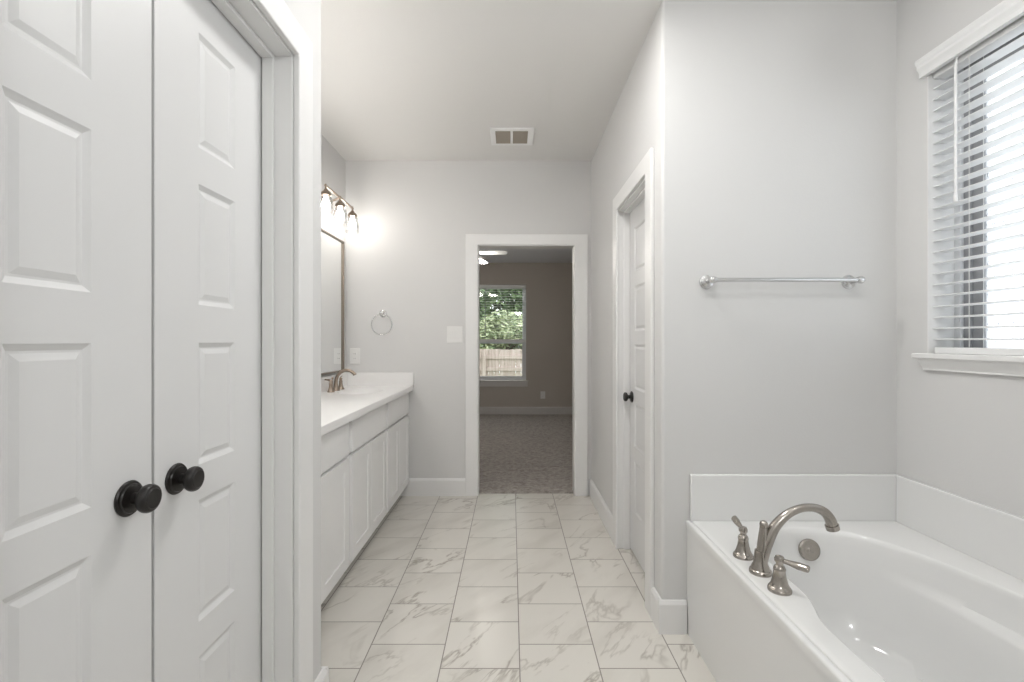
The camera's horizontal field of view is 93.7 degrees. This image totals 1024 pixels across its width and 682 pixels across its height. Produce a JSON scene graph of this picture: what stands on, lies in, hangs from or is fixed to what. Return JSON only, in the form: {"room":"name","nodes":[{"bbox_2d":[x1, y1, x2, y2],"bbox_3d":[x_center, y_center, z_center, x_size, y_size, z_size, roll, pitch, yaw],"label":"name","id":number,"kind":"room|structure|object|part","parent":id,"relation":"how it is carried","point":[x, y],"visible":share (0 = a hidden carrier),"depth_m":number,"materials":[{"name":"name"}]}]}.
{"room":"bathroom","nodes":[
{"label":"bathroom","id":0,"kind":"room"},
{"bbox_2d":[284,0,320,681],"bbox_3d":[-1.010,-0.106,-0.075,0.719,2.743,3.450,0,0,0],"label":"wall","id":1,"kind":"structure","parent":0,"point":[307,13],"depth_m":1.60,"materials":[{"name":"white paint"}]},
{"bbox_2d":[0,0,161,681],"bbox_3d":[-0.728,0.207,0.767,0.087,2.092,0.430,0,0,0],"label":"door","id":2,"kind":"structure","parent":1,"relation":"in","point":[79,497],"depth_m":0.82,"materials":[{"name":"white paint"}]},
{"bbox_3d":[-0.705,0.302,0.921,0.042,0.054,0.054,0,0,0],"label":"knob","id":3,"kind":"part","parent":2,"relation":"part of","materials":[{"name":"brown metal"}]},
{"bbox_2d":[152,0,261,681],"bbox_3d":[-0.728,0.207,1.203,0.087,2.092,0.427,0,0,0],"label":"door","id":4,"kind":"structure","parent":1,"relation":"in","point":[207,76],"depth_m":1.15,"materials":[{"name":"white paint"}]},
{"bbox_3d":[-0.705,0.302,1.052,0.042,0.054,0.054,0,0,0],"label":"knob","id":5,"kind":"part","parent":4,"relation":"part of","materials":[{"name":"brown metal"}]},
{"bbox_2d":[211,0,312,681],"bbox_3d":[-0.700,0.159,0.986,0.137,2.212,1.089,0,0,0],"label":"trim","id":6,"kind":"structure","parent":1,"relation":"attached to","point":[270,27],"depth_m":1.42,"materials":[{"name":"white paint"}]},
{"bbox_3d":[-0.640,0.159,0.986,0.019,2.212,1.089,0,0,0],"label":"casing","id":7,"kind":"part","parent":6,"relation":"part of","materials":[{"name":"white paint"}]},
{"bbox_2d":[314,666,328,681],"bbox_3d":[-0.707,1.194,1.598,0.146,0.142,0.136,0,0,0],"label":"baseboard","id":8,"kind":"structure","parent":1,"relation":"attached to","point":[323,676],"depth_m":1.64,"materials":[{"name":"white paint"}]},
{"bbox_2d":[321,134,345,376],"bbox_3d":[-1.419,-0.106,1.065,0.120,2.743,5.730,0,0,0],"label":"wall","id":9,"kind":"structure","parent":0,"point":[333,165],"depth_m":3.69,"materials":[{"name":"white paint"}]},
{"bbox_2d":[321,228,343,374],"bbox_3d":[-1.346,-0.276,2.808,0.024,1.035,2.055,0,0,0],"label":"vanity mirror","id":10,"kind":"object","parent":9,"relation":"attached to","point":[332,247],"visible":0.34,"depth_m":3.61,"materials":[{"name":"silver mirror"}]},
{"bbox_2d":[321,373,346,391],"bbox_3d":[-1.348,0.310,2.791,0.020,0.105,2.275,0,0,0],"label":"backsplash","id":11,"kind":"structure","parent":9,"relation":"attached to","point":[324,384],"depth_m":3.51,"materials":[{"name":"white stone"}]},
{"bbox_2d":[321,184,356,228],"bbox_3d":[-1.272,-0.954,3.467,0.172,0.226,0.639,0,0,0],"label":"vanity light","id":12,"kind":"object","parent":9,"relation":"attached to","point":[325,203],"visible":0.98,"depth_m":3.45,"materials":[{"name":"white glass"}]},
{"bbox_2d":[321,184,331,209],"bbox_3d":[-1.238,-0.944,3.200,0.104,0.206,0.104,0,0,0],"label":"shade","id":13,"kind":"object","parent":12,"relation":"attached to","point":[325,204],"depth_m":3.18,"materials":[{"name":"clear glass"}]},
{"bbox_2d":[335,196,344,219],"bbox_3d":[-1.238,-0.944,3.468,0.104,0.206,0.104,0,0,0],"label":"shade","id":14,"kind":"object","parent":12,"relation":"attached to","point":[339,215],"depth_m":3.45,"materials":[{"name":"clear glass"}]},
{"bbox_2d":[348,206,356,228],"bbox_3d":[-1.238,-0.944,3.735,0.104,0.206,0.104,0,0,0],"label":"shade","id":15,"kind":"object","parent":12,"relation":"attached to","point":[352,224],"depth_m":3.72,"materials":[{"name":"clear glass"}]},
{"bbox_2d":[346,160,590,495],"bbox_3d":[-0.550,-0.106,3.987,5.500,2.743,0.115,0,0,0],"label":"wall","id":16,"kind":"structure","parent":0,"point":[405,251],"depth_m":3.93,"materials":[{"name":"white paint"}]},
{"bbox_2d":[350,348,359,363],"bbox_3d":[-1.281,0.123,3.924,0.084,0.128,0.011,0,0,0],"label":"wall outlet","id":17,"kind":"object","parent":16,"relation":"attached to","point":[354,352],"visible":1,"depth_m":3.92,"materials":[{"name":"white plastic"}]},
{"bbox_2d":[353,352,356,359],"bbox_3d":[-1.281,0.123,3.922,0.033,0.066,0.004,0,0,0],"label":"receptacle","id":18,"kind":"object","parent":17,"relation":"attached to","point":[354,353],"depth_m":3.92,"materials":[{"name":"grey plastic"}]},
{"bbox_2d":[371,310,391,334],"bbox_3d":[-1.050,-0.150,3.899,0.174,0.209,0.062,0,0,0],"label":"towel ring","id":19,"kind":"object","parent":16,"relation":"attached to","point":[383,313],"visible":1,"depth_m":3.88,"materials":[{"name":"silver metal"}]},
{"bbox_2d":[400,478,464,495],"bbox_3d":[-0.648,1.194,3.922,0.564,0.142,0.016,0,0,0],"label":"baseboard","id":20,"kind":"structure","parent":16,"relation":"attached to","point":[416,486],"depth_m":3.91,"materials":[{"name":"white paint"}]},
{"bbox_2d":[447,326,461,342],"bbox_3d":[-0.465,-0.053,3.925,0.128,0.134,0.010,0,0,0],"label":"light switch","id":21,"kind":"object","parent":16,"relation":"attached to","point":[454,333],"visible":1,"depth_m":3.92,"materials":[{"name":"white plastic"}]},
{"bbox_2d":[465,234,587,495],"bbox_3d":[0.123,0.197,3.979,0.998,2.137,0.135,0,0,0],"label":"doorway","id":22,"kind":"structure","parent":16,"relation":"in","point":[578,243],"depth_m":3.91,"materials":[{"name":"white paint"}]},
{"bbox_2d":[321,414,715,681],"bbox_3d":[-0.600,1.319,3.200,5.400,0.132,10.200,0,0,0],"label":"floor","id":23,"kind":"structure","parent":0,"point":[483,587],"depth_m":2.42,"materials":[{"name":"tile"}]},
{"bbox_2d":[321,423,348,603],"bbox_3d":[-1.095,0.835,2.071,0.525,0.861,0.831,0,0,0],"label":"vanity cabinet","id":24,"kind":"object","parent":23,"relation":"on","point":[334,444],"visible":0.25,"depth_m":2.26,"materials":[{"name":"white paint"}]},
{"bbox_3d":[-0.843,0.500,2.082,0.020,0.166,0.764,0,0,0],"label":"drawer","id":25,"kind":"part","parent":24,"relation":"part of","materials":[{"name":"white paint"}]},
{"bbox_2d":[321,373,413,435],"bbox_3d":[-1.079,0.376,2.791,0.558,0.236,2.275,0,0,0],"label":"countertop","id":26,"kind":"structure","parent":24,"relation":"on","point":[362,393],"depth_m":3.25,"materials":[{"name":"white stone"}]},
{"bbox_2d":[325,369,355,391],"bbox_3d":[-1.221,0.282,3.500,0.185,0.161,0.331,0,0,0],"label":"sink faucet","id":27,"kind":"object","parent":26,"relation":"on","point":[335,387],"visible":1,"depth_m":3.49,"materials":[{"name":"silver metal"}]},
{"bbox_3d":[-1.280,0.318,3.400,0.052,0.089,0.052,0,0,0],"label":"handle","id":28,"kind":"part","parent":27,"relation":"part of","materials":[{"name":"silver metal"}]},
{"bbox_3d":[-1.280,0.318,3.600,0.052,0.089,0.052,0,0,0],"label":"handle","id":29,"kind":"part","parent":27,"relation":"part of","materials":[{"name":"silver metal"}]},
{"bbox_2d":[338,404,386,580],"bbox_3d":[-1.095,0.835,2.853,0.525,0.861,0.733,0,0,0],"label":"vanity cabinet","id":30,"kind":"object","parent":23,"relation":"on","point":[367,456],"visible":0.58,"depth_m":2.78,"materials":[{"name":"white paint"}]},
{"bbox_3d":[-0.843,0.876,2.682,0.020,0.554,0.343,0,0,0],"label":"door","id":31,"kind":"part","parent":30,"relation":"part of","materials":[{"name":"white paint"}]},
{"bbox_3d":[-0.843,0.500,2.855,0.020,0.166,0.690,0,0,0],"label":"drawer","id":32,"kind":"part","parent":30,"relation":"part of","materials":[{"name":"white paint"}]},
{"bbox_3d":[-0.843,0.876,3.029,0.020,0.554,0.343,0,0,0],"label":"door","id":33,"kind":"part","parent":30,"relation":"part of","materials":[{"name":"white paint"}]},
{"bbox_2d":[377,393,408,526],"bbox_3d":[-1.095,0.835,3.573,0.525,0.861,0.706,0,0,0],"label":"vanity cabinet","id":34,"kind":"object","parent":23,"relation":"on","point":[397,419],"visible":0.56,"depth_m":3.51,"materials":[{"name":"white paint"}]},
{"bbox_3d":[-0.843,0.876,3.402,0.020,0.554,0.328,0,0,0],"label":"door","id":35,"kind":"part","parent":34,"relation":"part of","materials":[{"name":"white paint"}]},
{"bbox_3d":[-0.843,0.500,3.568,0.020,0.166,0.660,0,0,0],"label":"drawer","id":36,"kind":"part","parent":34,"relation":"part of","materials":[{"name":"white paint"}]},
{"bbox_3d":[-0.843,0.876,3.734,0.020,0.554,0.328,0,0,0],"label":"door","id":37,"kind":"part","parent":34,"relation":"part of","materials":[{"name":"white paint"}]},
{"bbox_2d":[686,474,1023,681],"bbox_3d":[1.214,0.920,1.192,0.914,0.689,1.784,0,0,0],"label":"bathtub","id":38,"kind":"object","parent":23,"relation":"on","point":[917,581],"visible":0.87,"depth_m":1.77,"materials":[{"name":"white plastic"}]},
{"bbox_2d":[731,503,839,595],"bbox_3d":[0.881,0.659,1.596,0.339,0.231,0.292,0,0,37],"label":"tub faucet","id":39,"kind":"object","parent":38,"relation":"on","point":[778,585],"visible":1,"depth_m":1.59,"materials":[{"name":"silver metal"}]},
{"bbox_3d":[0.835,0.670,1.766,0.020,0.029,0.084,0,0,0],"label":"lever","id":40,"kind":"part","parent":39,"relation":"part of","materials":[{"name":"silver metal"}]},
{"bbox_3d":[0.833,0.720,1.726,0.069,0.110,0.069,0,0,0],"label":"handle","id":41,"kind":"part","parent":39,"relation":"part of","materials":[{"name":"silver metal"}]},
{"bbox_3d":[0.844,0.613,1.606,0.026,0.026,0.026,0,0,0],"label":"diverter knob","id":42,"kind":"part","parent":39,"relation":"part of","materials":[{"name":"silver metal"}]},
{"bbox_3d":[0.833,0.720,1.492,0.069,0.110,0.069,0,0,0],"label":"handle","id":43,"kind":"part","parent":39,"relation":"part of","materials":[{"name":"silver metal"}]},
{"bbox_3d":[0.947,0.659,1.606,0.298,0.231,0.071,0,0,0],"label":"spout","id":44,"kind":"part","parent":39,"relation":"part of","materials":[{"name":"silver metal"}]},
{"bbox_3d":[0.859,0.679,1.458,0.021,0.019,0.084,0,0,-37],"label":"lever","id":45,"kind":"part","parent":39,"relation":"part of","materials":[{"name":"silver metal"}]},
{"bbox_3d":[1.222,0.676,2.074,0.898,0.201,0.020,0,0,0],"label":"splash panel","id":46,"kind":"part","parent":38,"relation":"part of","materials":[{"name":"white plastic"}]},
{"bbox_3d":[1.661,0.676,1.182,0.020,0.201,1.764,0,0,0],"label":"splash panel","id":47,"kind":"part","parent":38,"relation":"part of","materials":[{"name":"white plastic"}]},
{"bbox_2d":[480,263,571,406],"bbox_3d":[-0.600,-0.035,8.280,5.400,2.600,0.160,0,0,0],"label":"wall","id":48,"kind":"structure","parent":0,"point":[548,285],"depth_m":8.20,"materials":[{"name":"beige paint"}]},
{"bbox_2d":[480,288,525,379],"bbox_3d":[-0.207,-0.147,8.322,0.916,1.640,0.055,0,0,0],"label":"window","id":49,"kind":"structure","parent":48,"relation":"in","point":[523,377],"depth_m":8.30,"materials":[{"name":"white plastic"}]},
{"bbox_3d":[-0.207,-0.454,8.328,0.856,0.967,0.025,0,0,0],"label":"sash","id":50,"kind":"part","parent":49,"relation":"part of","materials":[{"name":"clear glass"}]},
{"bbox_3d":[-0.207,0.327,8.312,0.856,0.633,0.025,0,0,0],"label":"sash","id":51,"kind":"part","parent":49,"relation":"part of","materials":[{"name":"white plastic"}]},
{"bbox_2d":[480,285,525,341],"bbox_3d":[-0.207,-0.473,8.243,0.904,0.982,0.063,0,0,0],"label":"window blind","id":52,"kind":"object","parent":49,"relation":"attached to","point":[481,286],"visible":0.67,"depth_m":8.22,"materials":[{"name":"white plastic"}]},
{"bbox_3d":[-0.207,-0.938,8.248,0.904,0.052,0.055,0,0,0],"label":"head rail","id":53,"kind":"part","parent":52,"relation":"part of","materials":[{"name":"white wood"}]},
{"bbox_2d":[480,380,527,386],"bbox_3d":[-0.209,0.726,8.232,0.991,0.105,0.125,0,0,0],"label":"sill","id":54,"kind":"structure","parent":48,"relation":"attached to","point":[483,383],"depth_m":8.19,"materials":[{"name":"grey paint"}]},
{"bbox_2d":[480,407,571,413],"bbox_3d":[-0.650,1.194,8.192,5.100,0.142,0.016,0,0,0],"label":"baseboard","id":55,"kind":"structure","parent":48,"relation":"attached to","point":[483,410],"depth_m":8.19,"materials":[{"name":"grey paint"}]},
{"bbox_2d":[540,391,544,398],"bbox_3d":[0.535,0.922,8.194,0.080,0.125,0.011,0,0,0],"label":"wall outlet","id":56,"kind":"object","parent":48,"relation":"attached to","point":[542,393],"visible":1,"depth_m":8.19,"materials":[{"name":"white plastic"}]},
{"bbox_2d":[480,249,571,262],"bbox_3d":[-0.600,-1.385,6.173,5.400,0.100,4.255,0,0,0],"label":"ceiling","id":57,"kind":"structure","parent":0,"point":[513,255],"depth_m":7.58,"materials":[{"name":"white paint"}]},
{"bbox_2d":[480,250,506,263],"bbox_3d":[-0.563,-1.156,6.050,1.015,0.358,1.068,0,0,0],"label":"ceiling fan","id":58,"kind":"object","parent":57,"relation":"hanging from","point":[494,252],"visible":0.09,"depth_m":6.03,"materials":[{"name":"white"}]},
{"bbox_3d":[-0.282,-1.115,6.050,0.455,0.031,0.136,0,0,0],"label":"blade","id":59,"kind":"part","parent":58,"relation":"part of","materials":[{"name":"white"}]},
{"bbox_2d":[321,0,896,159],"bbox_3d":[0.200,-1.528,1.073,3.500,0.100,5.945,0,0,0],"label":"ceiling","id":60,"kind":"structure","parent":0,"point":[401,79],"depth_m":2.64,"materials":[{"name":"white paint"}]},
{"bbox_2d":[490,127,533,144],"bbox_3d":[0.004,-1.472,3.460,0.308,0.012,0.280,0,0,0],"label":"ceiling vent","id":61,"kind":"object","parent":60,"relation":"in","point":[499,135],"visible":1,"depth_m":3.44,"materials":[{"name":"white metal"}]},
{"bbox_2d":[591,20,653,514],"bbox_3d":[0.711,-0.106,3.064,0.115,2.743,1.732,0,0,0],"label":"wall","id":62,"kind":"structure","parent":0,"point":[628,135],"depth_m":3.27,"materials":[{"name":"white paint"}]},
{"bbox_2d":[590,479,612,541],"bbox_3d":[0.645,1.194,3.465,0.016,0.142,0.890,0,0,0],"label":"baseboard","id":63,"kind":"structure","parent":62,"relation":"attached to","point":[605,514],"depth_m":3.37,"materials":[{"name":"white paint"}]},
{"bbox_2d":[613,147,653,616],"bbox_3d":[0.702,0.190,2.606,0.133,2.151,0.825,0,0,0],"label":"trim","id":64,"kind":"structure","parent":62,"relation":"attached to","point":[640,184],"depth_m":2.91,"materials":[{"name":"white paint"}]},
{"bbox_2d":[623,197,644,571],"bbox_3d":[0.711,0.234,2.605,0.087,2.035,0.637,0,0,0],"label":"door","id":65,"kind":"structure","parent":62,"relation":"in","point":[637,215],"depth_m":2.75,"materials":[{"name":"white paint"}]},
{"bbox_3d":[0.689,0.333,2.862,0.042,0.054,0.054,0,0,0],"label":"knob","id":66,"kind":"part","parent":65,"relation":"part of","materials":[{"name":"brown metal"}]},
{"bbox_3d":[0.737,0.234,2.605,0.035,2.035,0.637,0,0,0],"label":"panel","id":67,"kind":"part","parent":65,"relation":"part of","materials":[{"name":"white paint"}]},
{"bbox_2d":[654,1,895,599],"bbox_3d":[1.173,-0.106,2.143,1.039,2.743,0.115,0,0,0],"label":"wall","id":68,"kind":"structure","parent":0,"point":[775,121],"depth_m":2.08,"materials":[{"name":"white paint"}]},
{"bbox_2d":[651,587,686,633],"bbox_3d":[0.697,1.194,2.132,0.120,0.142,0.126,0,0,0],"label":"baseboard","id":69,"kind":"structure","parent":68,"relation":"attached to","point":[668,616],"depth_m":2.07,"materials":[{"name":"white paint"}]},
{"bbox_2d":[699,275,864,288],"bbox_3d":[1.153,-0.256,2.041,0.679,0.062,0.088,0,0,0],"label":"towel bar","id":70,"kind":"object","parent":68,"relation":"attached to","point":[706,281],"visible":1,"depth_m":2.00,"materials":[{"name":"silver metal"}]},
{"bbox_3d":[0.845,-0.256,2.060,0.062,0.062,0.050,0,0,0],"label":"post","id":71,"kind":"part","parent":70,"relation":"part of","materials":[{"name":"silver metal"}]},
{"bbox_3d":[1.153,-0.256,2.012,0.617,0.018,0.018,0,0,0],"label":"rod","id":72,"kind":"part","parent":70,"relation":"part of","materials":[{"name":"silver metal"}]},
{"bbox_3d":[1.462,-0.256,2.060,0.062,0.062,0.050,0,0,0],"label":"post","id":73,"kind":"part","parent":70,"relation":"part of","materials":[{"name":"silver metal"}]},
{"bbox_2d":[896,0,1023,517],"bbox_3d":[1.762,-0.106,0.200,0.180,2.743,4.000,0,0,0],"label":"wall","id":74,"kind":"structure","parent":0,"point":[961,434],"depth_m":1.93,"materials":[{"name":"white paint"}]},
{"bbox_2d":[911,353,1023,376],"bbox_3d":[1.704,0.083,1.246,0.152,0.066,1.423,0,0,0],"label":"sill","id":75,"kind":"structure","parent":74,"relation":"attached to","point":[1005,365],"depth_m":1.71,"materials":[{"name":"white paint"}]},
{"bbox_2d":[915,0,1023,355],"bbox_3d":[1.689,-0.541,1.243,0.110,1.182,1.406,0,0,0],"label":"window blind","id":76,"kind":"object","parent":74,"relation":"attached to","point":[1004,21],"visible":1,"depth_m":1.75,"materials":[{"name":"white plastic"}]},
{"bbox_3d":[1.716,-0.515,1.772,0.055,1.080,0.002,0,0,0],"label":"ladder cord","id":77,"kind":"part","parent":76,"relation":"part of","materials":[{"name":"white fabric"}]},
{"bbox_3d":[1.716,-1.073,1.246,0.052,0.045,1.359,0,0,0],"label":"head rail","id":78,"kind":"part","parent":76,"relation":"part of","materials":[{"name":"white plastic"}]},
{"bbox_3d":[1.716,0.037,1.244,0.052,0.024,1.349,0,0,0],"label":"rail","id":79,"kind":"part","parent":76,"relation":"part of","materials":[{"name":"white plastic"}]},
{"bbox_2d":[927,32,1023,352],"bbox_3d":[1.760,-0.490,1.246,0.175,1.261,1.373,0,0,0],"label":"window","id":80,"kind":"structure","parent":74,"relation":"attached to","point":[932,289],"depth_m":1.86,"materials":[{"name":"white plastic"}]},
{"bbox_3d":[1.813,-0.490,1.246,0.070,1.260,1.371,0,0,0],"label":"frame","id":81,"kind":"part","parent":80,"relation":"part of","materials":[{"name":"white plastic"}]},
{"bbox_3d":[1.809,-0.490,1.246,0.038,1.200,1.311,0,0,0],"label":"sash","id":82,"kind":"part","parent":80,"relation":"part of","materials":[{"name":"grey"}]},
{"bbox_3d":[1.811,-0.482,1.246,0.006,1.085,1.181,0,0,0],"label":"pane","id":83,"kind":"part","parent":80,"relation":"part of","materials":[{"name":"clear glass"}]},
{"label":"outside","id":84,"kind":"structure","parent":0,"visible":0},
{"bbox_3d":[0.000,2.115,19.185,28.000,0.200,21.630,0,0,0],"label":"ground","id":85,"kind":"structure","parent":84,"visible":0},
{"bbox_2d":[480,349,521,375],"bbox_3d":[0.038,1.109,12.604,10.076,1.812,0.108,0,0,0],"label":"wooden fence","id":86,"kind":"object","parent":85,"relation":"on","point":[510,360],"visible":0.06,"depth_m":12.64,"materials":[{"name":"brown wood"}]},
{"bbox_3d":[-0.720,1.135,12.595,0.090,1.760,0.090,0,0,0],"label":"post","id":87,"kind":"part","parent":86,"relation":"part of","materials":[{"name":"brown wood"}]},
{"bbox_3d":[0.000,0.740,12.620,10.000,0.090,0.040,0,0,0],"label":"rail","id":88,"kind":"part","parent":86,"relation":"part of","materials":[{"name":"brown wood"}]},
{"bbox_3d":[0.000,0.425,12.620,10.000,0.090,0.040,0,0,0],"label":"rail","id":89,"kind":"part","parent":86,"relation":"part of","materials":[{"name":"brown wood"}]},
{"bbox_2d":[480,310,521,366],"bbox_3d":[-0.321,0.519,14.583,2.907,3.007,2.042,0,0,0],"label":"leafy tree","id":90,"kind":"object","parent":85,"relation":"on","point":[510,315],"visible":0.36,"depth_m":14.31,"materials":[{"name":"green plant"}]},
{"bbox_2d":[480,289,521,347],"bbox_3d":[-0.071,-1.083,16.911,4.996,6.206,3.010,0,0,6],"label":"leafy tree","id":91,"kind":"object","parent":85,"relation":"on","point":[482,309],"visible":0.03,"depth_m":16.21,"materials":[{"name":"green plant"}]}
]}

